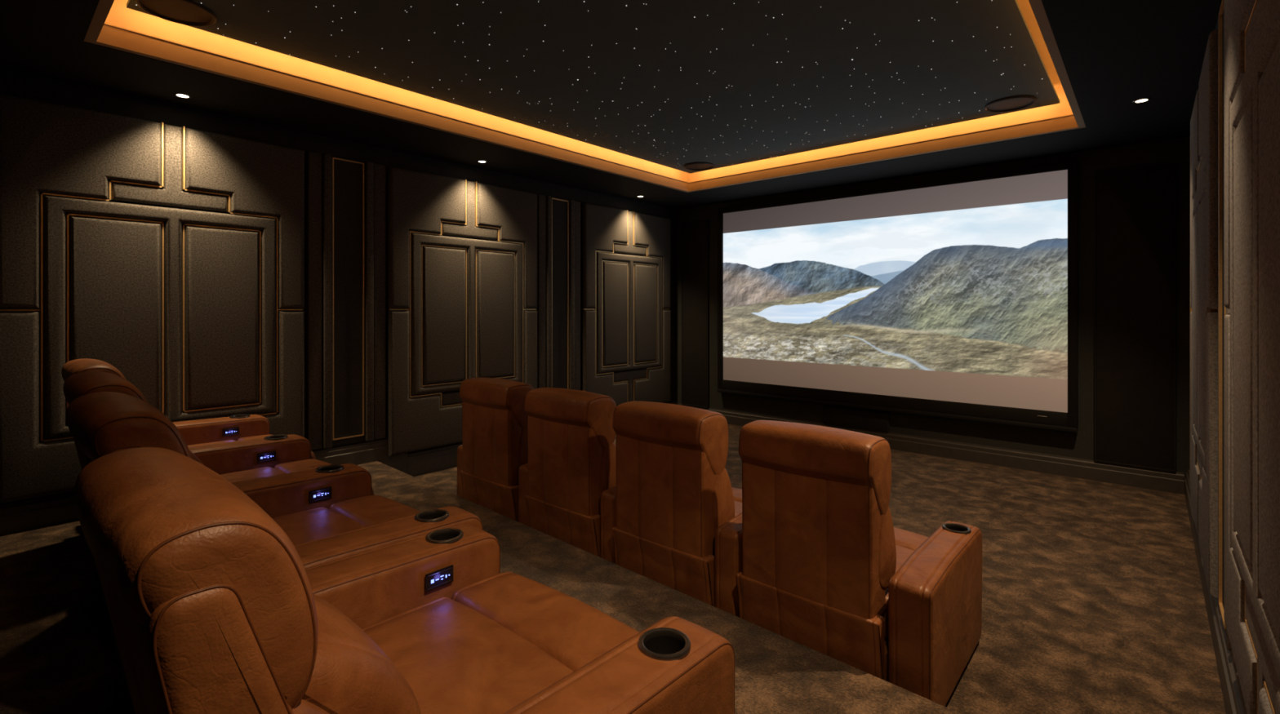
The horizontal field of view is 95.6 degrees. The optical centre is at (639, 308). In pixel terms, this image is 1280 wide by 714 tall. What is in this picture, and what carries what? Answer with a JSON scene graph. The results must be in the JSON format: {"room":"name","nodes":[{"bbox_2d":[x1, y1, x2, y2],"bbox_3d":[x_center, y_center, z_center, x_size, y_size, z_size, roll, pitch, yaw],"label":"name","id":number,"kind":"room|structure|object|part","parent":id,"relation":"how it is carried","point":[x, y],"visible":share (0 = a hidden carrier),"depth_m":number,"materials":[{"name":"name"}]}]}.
{"room":"home theater","nodes":[
{"label":"home theater","id":0,"kind":"room"},
{"bbox_2d":[0,67,676,504],"bbox_3d":[-2.185,-0.200,5.134,0.120,3.600,8.270,0,0,41],"label":"wall","id":1,"kind":"structure","parent":0,"point":[12,82],"depth_m":4.61,"materials":[{"name":"paint"}]},
{"bbox_2d":[0,93,304,503],"bbox_3d":[-3.140,-0.058,3.899,0.074,2.354,1.606,0,0,41],"label":"wall panel","id":2,"kind":"object","parent":1,"relation":"attached to","point":[186,311],"visible":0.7,"depth_m":3.75,"materials":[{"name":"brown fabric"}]},
{"bbox_2d":[0,401,677,535],"bbox_3d":[-2.127,1.315,5.084,0.032,0.370,8.030,0,0,41],"label":"baseboard","id":3,"kind":"structure","parent":1,"relation":"attached to","point":[30,514],"depth_m":4.63,"materials":[{"name":"black wood"}]},
{"bbox_2d":[306,151,385,450],"bbox_3d":[-2.393,-0.058,4.764,0.054,2.345,0.610,0,0,41],"label":"pilaster","id":4,"kind":"object","parent":1,"relation":"attached to","point":[346,197],"visible":0.94,"depth_m":4.75,"materials":[{"name":"black wood"}]},
{"bbox_3d":[-2.539,-0.058,4.598,0.054,2.345,0.168,0,0,41],"label":"fluted moulding","id":5,"kind":"part","parent":4,"relation":"part of","materials":[{"name":"black wood"}]},
{"bbox_3d":[-2.247,-0.058,4.930,0.054,2.345,0.168,0,0,41],"label":"fluted moulding","id":6,"kind":"part","parent":4,"relation":"part of","materials":[{"name":"black wood"}]},
{"bbox_2d":[377,455,407,474],"bbox_3d":[-2.153,1.400,5.057,0.030,0.200,0.244,0,0,41],"label":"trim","id":7,"kind":"structure","parent":1,"relation":"attached to","point":[400,464],"depth_m":5.08,"materials":[{"name":"black wood"}]},
{"bbox_2d":[387,165,537,456],"bbox_3d":[-1.639,0.022,5.607,0.074,2.514,1.606,0,0,41],"label":"wall panel","id":8,"kind":"object","parent":1,"relation":"attached to","point":[464,300],"visible":0.76,"depth_m":5.40,"materials":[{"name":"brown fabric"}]},
{"bbox_2d":[537,194,580,390],"bbox_3d":[-0.891,0.022,6.473,0.054,2.505,0.610,0,0,41],"label":"pilaster","id":9,"kind":"object","parent":1,"relation":"attached to","point":[558,220],"visible":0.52,"depth_m":6.47,"materials":[{"name":"black wood"}]},
{"bbox_3d":[-1.037,0.022,6.307,0.054,2.505,0.168,0,0,41],"label":"fluted moulding","id":10,"kind":"part","parent":9,"relation":"part of","materials":[{"name":"black wood"}]},
{"bbox_3d":[-0.745,0.022,6.639,0.054,2.505,0.168,0,0,41],"label":"fluted moulding","id":11,"kind":"part","parent":9,"relation":"part of","materials":[{"name":"black wood"}]},
{"bbox_2d":[581,202,670,406],"bbox_3d":[-0.128,0.022,7.327,0.074,2.514,1.606,0,0,41],"label":"wall panel","id":12,"kind":"object","parent":1,"relation":"attached to","point":[627,327],"visible":0.95,"depth_m":7.24,"materials":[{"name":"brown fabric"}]},
{"bbox_2d":[0,461,960,713],"bbox_3d":[-1.559,1.400,1.805,5.215,0.200,3.854,0,0,41],"label":"floor","id":13,"kind":"structure","parent":0,"point":[58,655],"depth_m":2.41,"materials":[{"name":"brown carpet"}]},
{"bbox_2d":[61,358,315,459],"bbox_3d":[-2.701,0.781,3.499,0.916,1.013,1.114,0,0,41],"label":"recliner chair","id":14,"kind":"object","parent":13,"relation":"on","point":[235,428],"visible":0.16,"depth_m":3.79,"materials":[{"name":"leather"}]},
{"bbox_2d":[187,440,236,447],"bbox_3d":[-2.630,0.958,3.438,0.727,0.202,0.590,0,0,41],"label":"seat cushion","id":15,"kind":"object","parent":14,"relation":"on","point":[190,442],"depth_m":3.74,"materials":[{"name":"leather"}]},
{"bbox_3d":[-2.938,1.013,3.786,0.182,0.550,0.883,0,0,41],"label":"armrest","id":16,"kind":"part","parent":14,"relation":"part of","materials":[{"name":"leather"}]},
{"bbox_3d":[-2.730,0.825,3.871,0.006,0.052,0.092,0,0,41],"label":"control panel","id":17,"kind":"part","parent":14,"relation":"part of","materials":[{"name":"black plastic"}]},
{"bbox_2d":[62,371,373,495],"bbox_3d":[-2.043,0.781,2.847,0.916,1.013,1.114,0,0,41],"label":"recliner chair","id":18,"kind":"object","parent":13,"relation":"on","point":[237,461],"visible":0.22,"depth_m":3.10,"materials":[{"name":"leather"}]},
{"bbox_2d":[189,450,204,466],"bbox_3d":[-2.139,0.715,2.596,0.525,0.346,0.319,0,0,41],"label":"lumbar cushion","id":19,"kind":"object","parent":18,"relation":"on","point":[193,457],"depth_m":2.54,"materials":[{"name":"leather"}]},
{"bbox_3d":[-2.280,1.013,3.133,0.182,0.550,0.883,0,0,41],"label":"armrest","id":20,"kind":"part","parent":18,"relation":"part of","materials":[{"name":"leather"}]},
{"bbox_2d":[219,466,286,483],"bbox_3d":[-1.972,0.958,2.786,0.727,0.202,0.590,0,0,41],"label":"seat cushion","id":21,"kind":"object","parent":18,"relation":"on","point":[233,474],"depth_m":3.06,"materials":[{"name":"leather"}]},
{"bbox_3d":[-2.072,0.825,3.218,0.006,0.052,0.092,0,0,41],"label":"control panel","id":22,"kind":"part","parent":18,"relation":"part of","materials":[{"name":"black plastic"}]},
{"bbox_2d":[66,391,483,713],"bbox_3d":[-1.314,0.781,2.133,1.104,1.013,1.114,0,0,41],"label":"recliner chair","id":23,"kind":"object","parent":13,"relation":"on","point":[328,513],"visible":0.3,"depth_m":2.03,"materials":[{"name":"leather"}]},
{"bbox_3d":[-1.576,0.655,1.835,0.665,0.586,0.276,0,0,41],"label":"backrest","id":24,"kind":"part","parent":23,"relation":"part of","materials":[{"name":"leather"}]},
{"bbox_3d":[-1.587,1.083,1.822,0.729,0.382,0.092,0,0,41],"label":"panel","id":25,"kind":"part","parent":23,"relation":"part of","materials":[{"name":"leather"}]},
{"bbox_3d":[-1.622,1.013,2.481,0.182,0.550,0.883,0,0,41],"label":"armrest","id":26,"kind":"part","parent":23,"relation":"part of","materials":[{"name":"leather"}]},
{"bbox_2d":[271,507,365,546],"bbox_3d":[-1.313,0.958,2.134,0.727,0.202,0.590,0,0,41],"label":"seat cushion","id":27,"kind":"object","parent":23,"relation":"on","point":[300,525],"depth_m":2.34,"materials":[{"name":"leather"}]},
{"bbox_3d":[-1.413,0.825,2.566,0.006,0.052,0.092,0,0,41],"label":"control panel","id":28,"kind":"part","parent":23,"relation":"part of","materials":[{"name":"black plastic"}]},
{"bbox_3d":[-0.929,1.013,1.873,0.182,0.550,0.883,0,0,41],"label":"armrest","id":29,"kind":"part","parent":23,"relation":"part of","materials":[{"name":"leather"}]},
{"bbox_2d":[74,447,734,713],"bbox_3d":[-0.514,0.781,1.340,1.104,1.013,1.114,0,0,41],"label":"recliner chair","id":30,"kind":"object","parent":13,"relation":"on","point":[213,608],"visible":1,"depth_m":1.04,"materials":[{"name":"leather"}]},
{"bbox_3d":[-0.775,0.655,1.042,0.665,0.586,0.276,0,0,41],"label":"backrest","id":31,"kind":"part","parent":30,"relation":"part of","materials":[{"name":"leather"}]},
{"bbox_2d":[302,593,421,713],"bbox_3d":[-0.680,0.715,1.150,0.525,0.346,0.319,0,0,41],"label":"lumbar cushion","id":32,"kind":"object","parent":30,"relation":"on","point":[352,674],"depth_m":1.01,"materials":[{"name":"leather"}]},
{"bbox_3d":[-0.821,1.013,1.688,0.182,0.550,0.883,0,0,41],"label":"armrest","id":33,"kind":"part","parent":30,"relation":"part of","materials":[{"name":"leather"}]},
{"bbox_3d":[-0.613,0.825,1.773,0.006,0.052,0.092,0,0,41],"label":"control panel","id":34,"kind":"part","parent":30,"relation":"part of","materials":[{"name":"black plastic"}]},
{"bbox_2d":[360,597,573,713],"bbox_3d":[-0.513,0.958,1.341,0.727,0.202,0.590,0,0,41],"label":"seat cushion","id":35,"kind":"object","parent":30,"relation":"on","point":[456,655],"depth_m":1.45,"materials":[{"name":"leather"}]},
{"bbox_3d":[-0.129,1.013,1.079,0.182,0.550,0.883,0,0,41],"label":"armrest","id":36,"kind":"part","parent":30,"relation":"part of","materials":[{"name":"leather"}]},
{"bbox_2d":[126,0,1059,173],"bbox_3d":[0.265,-1.580,3.730,3.495,0.020,4.945,0,0,41],"label":"ceiling","id":37,"kind":"structure","parent":0,"point":[760,105],"depth_m":3.63,"materials":[{"name":"black paint"}]},
{"bbox_2d":[134,0,216,26],"bbox_3d":[-2.421,-1.562,3.032,0.336,0.016,0.336,0,0,41],"label":"ceiling speaker","id":38,"kind":"object","parent":37,"relation":"attached to","point":[189,12],"visible":1,"depth_m":3.05},
{"bbox_2d":[200,0,1042,157],"bbox_3d":[0.265,-1.568,3.730,3.458,0.002,4.908,0,0,41],"label":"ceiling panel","id":39,"kind":"object","parent":37,"relation":"in","point":[538,1],"visible":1,"depth_m":3.69,"materials":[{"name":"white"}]},
{"bbox_2d":[684,161,714,170],"bbox_3d":[0.650,-1.562,6.377,0.336,0.016,0.336,0,0,41],"label":"ceiling speaker","id":40,"kind":"object","parent":37,"relation":"attached to","point":[698,166],"visible":1,"depth_m":6.37},
{"bbox_2d":[685,163,712,169],"bbox_3d":[0.650,-1.566,6.377,0.300,0.008,0.300,0,0,41],"label":"grille","id":41,"kind":"object","parent":40,"relation":"attached to","point":[689,166],"depth_m":6.37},
{"bbox_2d":[984,95,1036,111],"bbox_3d":[2.831,-1.562,4.435,0.336,0.016,0.336,0,0,41],"label":"ceiling speaker","id":42,"kind":"object","parent":37,"relation":"attached to","point":[1016,102],"visible":1,"depth_m":4.42},
{"bbox_2d":[987,97,1033,110],"bbox_3d":[2.831,-1.566,4.435,0.300,0.008,0.300,0,0,41],"label":"grille","id":43,"kind":"object","parent":42,"relation":"attached to","point":[1003,104],"depth_m":4.43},
{"bbox_2d":[0,0,1222,209],"bbox_3d":[-0.181,-1.643,3.374,5.215,0.515,8.030,0,0,41],"label":"ceiling","id":44,"kind":"structure","parent":0,"point":[1114,54],"depth_m":3.75,"materials":[{"name":"black paint"}]},
{"bbox_2d":[173,92,191,98],"bbox_3d":[-2.972,-1.382,3.769,0.096,0.006,0.096,0,0,41],"label":"recessed light","id":45,"kind":"object","parent":44,"relation":"in","point":[184,95],"visible":1,"depth_m":3.77,"materials":[{"name":"metal"}]},
{"bbox_2d":[476,160,487,163],"bbox_3d":[-1.487,-1.382,5.459,0.096,0.006,0.096,0,0,41],"label":"recessed light","id":46,"kind":"object","parent":44,"relation":"in","point":[477,161],"visible":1,"depth_m":5.44,"materials":[{"name":"metal"}]},
{"bbox_2d":[84,0,1085,192],"bbox_3d":[0.265,-1.440,3.730,3.795,0.101,5.245,0,0,41],"label":"trim","id":47,"kind":"structure","parent":44,"relation":"attached to","point":[98,33],"depth_m":4.38,"materials":[{"name":"paint"}]},
{"bbox_2d":[104,0,1072,182],"bbox_3d":[0.265,-1.610,3.730,3.795,0.240,5.245,0,0,41],"label":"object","id":48,"kind":"structure","parent":44,"relation":"attached to","point":[119,15],"depth_m":4.60,"materials":[{"name":"paint"}]},
{"bbox_2d":[1132,97,1151,103],"bbox_3d":[3.336,-1.382,3.858,0.096,0.006,0.096,0,0,41],"label":"recessed light","id":49,"kind":"object","parent":44,"relation":"in","point":[1142,100],"visible":1,"depth_m":3.86,"materials":[{"name":"metal"}]},
{"bbox_2d":[413,424,1226,713],"bbox_3d":[-0.181,1.550,3.374,5.215,0.100,8.030,0,0,41],"label":"floor","id":50,"kind":"structure","parent":0,"point":[1093,602],"depth_m":3.11,"materials":[{"name":"brown carpet"}]},
{"bbox_2d":[457,377,534,522],"bbox_3d":[-0.775,0.980,4.194,0.746,1.017,0.993,0,0,41],"label":"recliner chair","id":51,"kind":"object","parent":50,"relation":"on","point":[493,450],"visible":0.57,"depth_m":3.72,"materials":[{"name":"leather"}]},
{"bbox_3d":[-0.984,1.227,4.407,0.150,0.523,0.839,0,0,41],"label":"armrest","id":52,"kind":"part","parent":51,"relation":"part of","materials":[{"name":"leather"}]},
{"bbox_3d":[-0.998,1.294,3.822,0.590,0.364,0.087,0,0,41],"label":"panel","id":53,"kind":"part","parent":51,"relation":"part of","materials":[{"name":"leather"}]},
{"bbox_3d":[-0.963,0.879,3.861,0.540,0.573,0.196,0,0,41],"label":"backrest","id":54,"kind":"part","parent":51,"relation":"part of","materials":[{"name":"leather"}]},
{"bbox_2d":[518,387,616,557],"bbox_3d":[-0.227,0.980,3.678,0.746,1.017,0.993,0,0,41],"label":"recliner chair","id":55,"kind":"object","parent":50,"relation":"on","point":[571,448],"visible":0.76,"depth_m":3.22,"materials":[{"name":"leather"}]},
{"bbox_3d":[-0.436,1.227,3.891,0.150,0.523,0.839,0,0,41],"label":"armrest","id":56,"kind":"part","parent":55,"relation":"part of","materials":[{"name":"leather"}]},
{"bbox_3d":[-0.450,1.294,3.306,0.590,0.364,0.087,0,0,41],"label":"panel","id":57,"kind":"part","parent":55,"relation":"part of","materials":[{"name":"leather"}]},
{"bbox_3d":[-0.416,0.879,3.345,0.540,0.573,0.196,0,0,41],"label":"backrest","id":58,"kind":"part","parent":55,"relation":"part of","materials":[{"name":"leather"}]},
{"bbox_2d":[600,400,742,607],"bbox_3d":[0.320,0.980,3.162,0.746,1.017,0.993,0,0,41],"label":"recliner chair","id":59,"kind":"object","parent":50,"relation":"on","point":[664,510],"visible":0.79,"depth_m":2.72,"materials":[{"name":"leather"}]},
{"bbox_3d":[0.111,1.227,3.375,0.150,0.523,0.839,0,0,41],"label":"armrest","id":60,"kind":"part","parent":59,"relation":"part of","materials":[{"name":"leather"}]},
{"bbox_3d":[0.098,1.294,2.790,0.590,0.364,0.087,0,0,41],"label":"panel","id":61,"kind":"part","parent":59,"relation":"part of","materials":[{"name":"leather"}]},
{"bbox_3d":[0.132,0.879,2.829,0.540,0.573,0.196,0,0,41],"label":"backrest","id":62,"kind":"part","parent":59,"relation":"part of","materials":[{"name":"leather"}]},
{"bbox_2d":[733,501,742,516],"bbox_3d":[0.358,1.175,3.086,0.588,0.194,0.562,0,0,41],"label":"seat cushion","id":63,"kind":"object","parent":59,"relation":"on","point":[738,504],"depth_m":3.14,"materials":[{"name":"leather"}]},
{"bbox_2d":[715,420,982,706],"bbox_3d":[0.926,0.980,2.594,0.902,1.017,0.993,0,0,41],"label":"recliner chair","id":64,"kind":"object","parent":50,"relation":"on","point":[814,557],"visible":0.95,"depth_m":2.20,"materials":[{"name":"leather"}]},
{"bbox_3d":[0.659,1.227,2.859,0.150,0.523,0.839,0,0,41],"label":"armrest","id":65,"kind":"part","parent":64,"relation":"part of","materials":[{"name":"leather"}]},
{"bbox_3d":[0.645,1.294,2.274,0.590,0.364,0.087,0,0,41],"label":"panel","id":66,"kind":"part","parent":64,"relation":"part of","materials":[{"name":"leather"}]},
{"bbox_3d":[0.679,0.879,2.313,0.540,0.573,0.196,0,0,41],"label":"backrest","id":67,"kind":"part","parent":64,"relation":"part of","materials":[{"name":"leather"}]},
{"bbox_2d":[882,545,914,639],"bbox_3d":[0.905,1.175,2.570,0.588,0.194,0.562,0,0,41],"label":"seat cushion","id":68,"kind":"object","parent":64,"relation":"on","point":[903,552],"depth_m":2.48,"materials":[{"name":"leather"}]},
{"bbox_3d":[1.224,1.227,2.363,0.150,0.523,0.839,0,0,41],"label":"armrest","id":69,"kind":"part","parent":64,"relation":"part of","materials":[{"name":"leather"}]},
{"bbox_2d":[676,136,1190,478],"bbox_3d":[2.509,-0.200,6.435,5.215,3.600,0.120,0,0,41],"label":"wall","id":70,"kind":"structure","parent":0,"point":[1081,444],"depth_m":5.14,"materials":[{"name":"black fabric"}]},
{"bbox_2d":[717,160,1078,432],"bbox_3d":[2.444,-0.106,6.350,3.760,2.398,0.088,0,0,41],"label":"projection screen","id":71,"kind":"object","parent":70,"relation":"attached to","point":[953,297],"visible":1,"depth_m":6.00,"materials":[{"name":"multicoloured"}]},
{"bbox_2d":[677,404,1184,494],"bbox_3d":[2.458,1.415,6.378,5.147,0.170,0.032,0,0,41],"label":"baseboard","id":72,"kind":"structure","parent":70,"relation":"attached to","point":[1087,469],"depth_m":5.40,"materials":[{"name":"black wood"}]},
{"bbox_2d":[1094,162,1175,471],"bbox_3d":[4.159,0.072,4.885,0.520,2.512,0.029,0,0,41],"label":"acoustic panel","id":73,"kind":"object","parent":70,"relation":"attached to","point":[1135,207],"visible":1,"depth_m":4.88,"materials":[{"name":"fabric"}]},
{"bbox_2d":[1016,0,1062,88],"bbox_3d":[0.265,-1.815,3.730,3.795,0.170,5.245,0,0,41],"label":"trim","id":74,"kind":"structure","parent":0,"point":[1024,6],"depth_m":3.74,"materials":[{"name":"paint"}]},
{"bbox_3d":[1.823,-0.200,1.613,0.120,3.600,8.270,0,0,41],"label":"wall","id":75,"kind":"structure","parent":0,"visible":0},
{"bbox_2d":[1190,29,1217,598],"bbox_3d":[3.070,0.022,3.160,0.046,2.514,1.606,0,0,41],"label":"wall panel","id":76,"kind":"object","parent":75,"relation":"attached to","point":[1204,117],"visible":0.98,"depth_m":2.74,"materials":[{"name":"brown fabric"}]},
{"bbox_2d":[1184,469,1247,713],"bbox_3d":[2.977,1.400,3.043,0.032,0.200,4.358,0,0,41],"label":"baseboard","id":77,"kind":"structure","parent":75,"relation":"attached to","point":[1232,694],"depth_m":2.38,"materials":[{"name":"brown wood"}]},
{"bbox_2d":[1217,0,1235,664],"bbox_3d":[2.324,0.022,2.298,0.029,2.505,0.610,0,0,41],"label":"pilaster","id":78,"kind":"object","parent":75,"relation":"attached to","point":[1223,311],"visible":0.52,"depth_m":2.39,"materials":[{"name":"black wood"}]},
{"bbox_3d":[2.471,0.022,2.463,0.026,2.505,0.168,0,0,41],"label":"fluted moulding","id":79,"kind":"part","parent":78,"relation":"part of","materials":[{"name":"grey wood"}]},
{"bbox_3d":[2.179,0.022,2.131,0.026,2.505,0.168,0,0,41],"label":"fluted moulding","id":80,"kind":"part","parent":78,"relation":"part of","materials":[{"name":"grey wood"}]},
{"bbox_2d":[1224,0,1279,713],"bbox_3d":[1.565,-0.058,1.447,0.046,2.354,1.606,0,0,41],"label":"wall panel","id":81,"kind":"object","parent":75,"relation":"attached to","point":[1251,27],"visible":1,"depth_m":1.52,"materials":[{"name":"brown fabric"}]}
]}

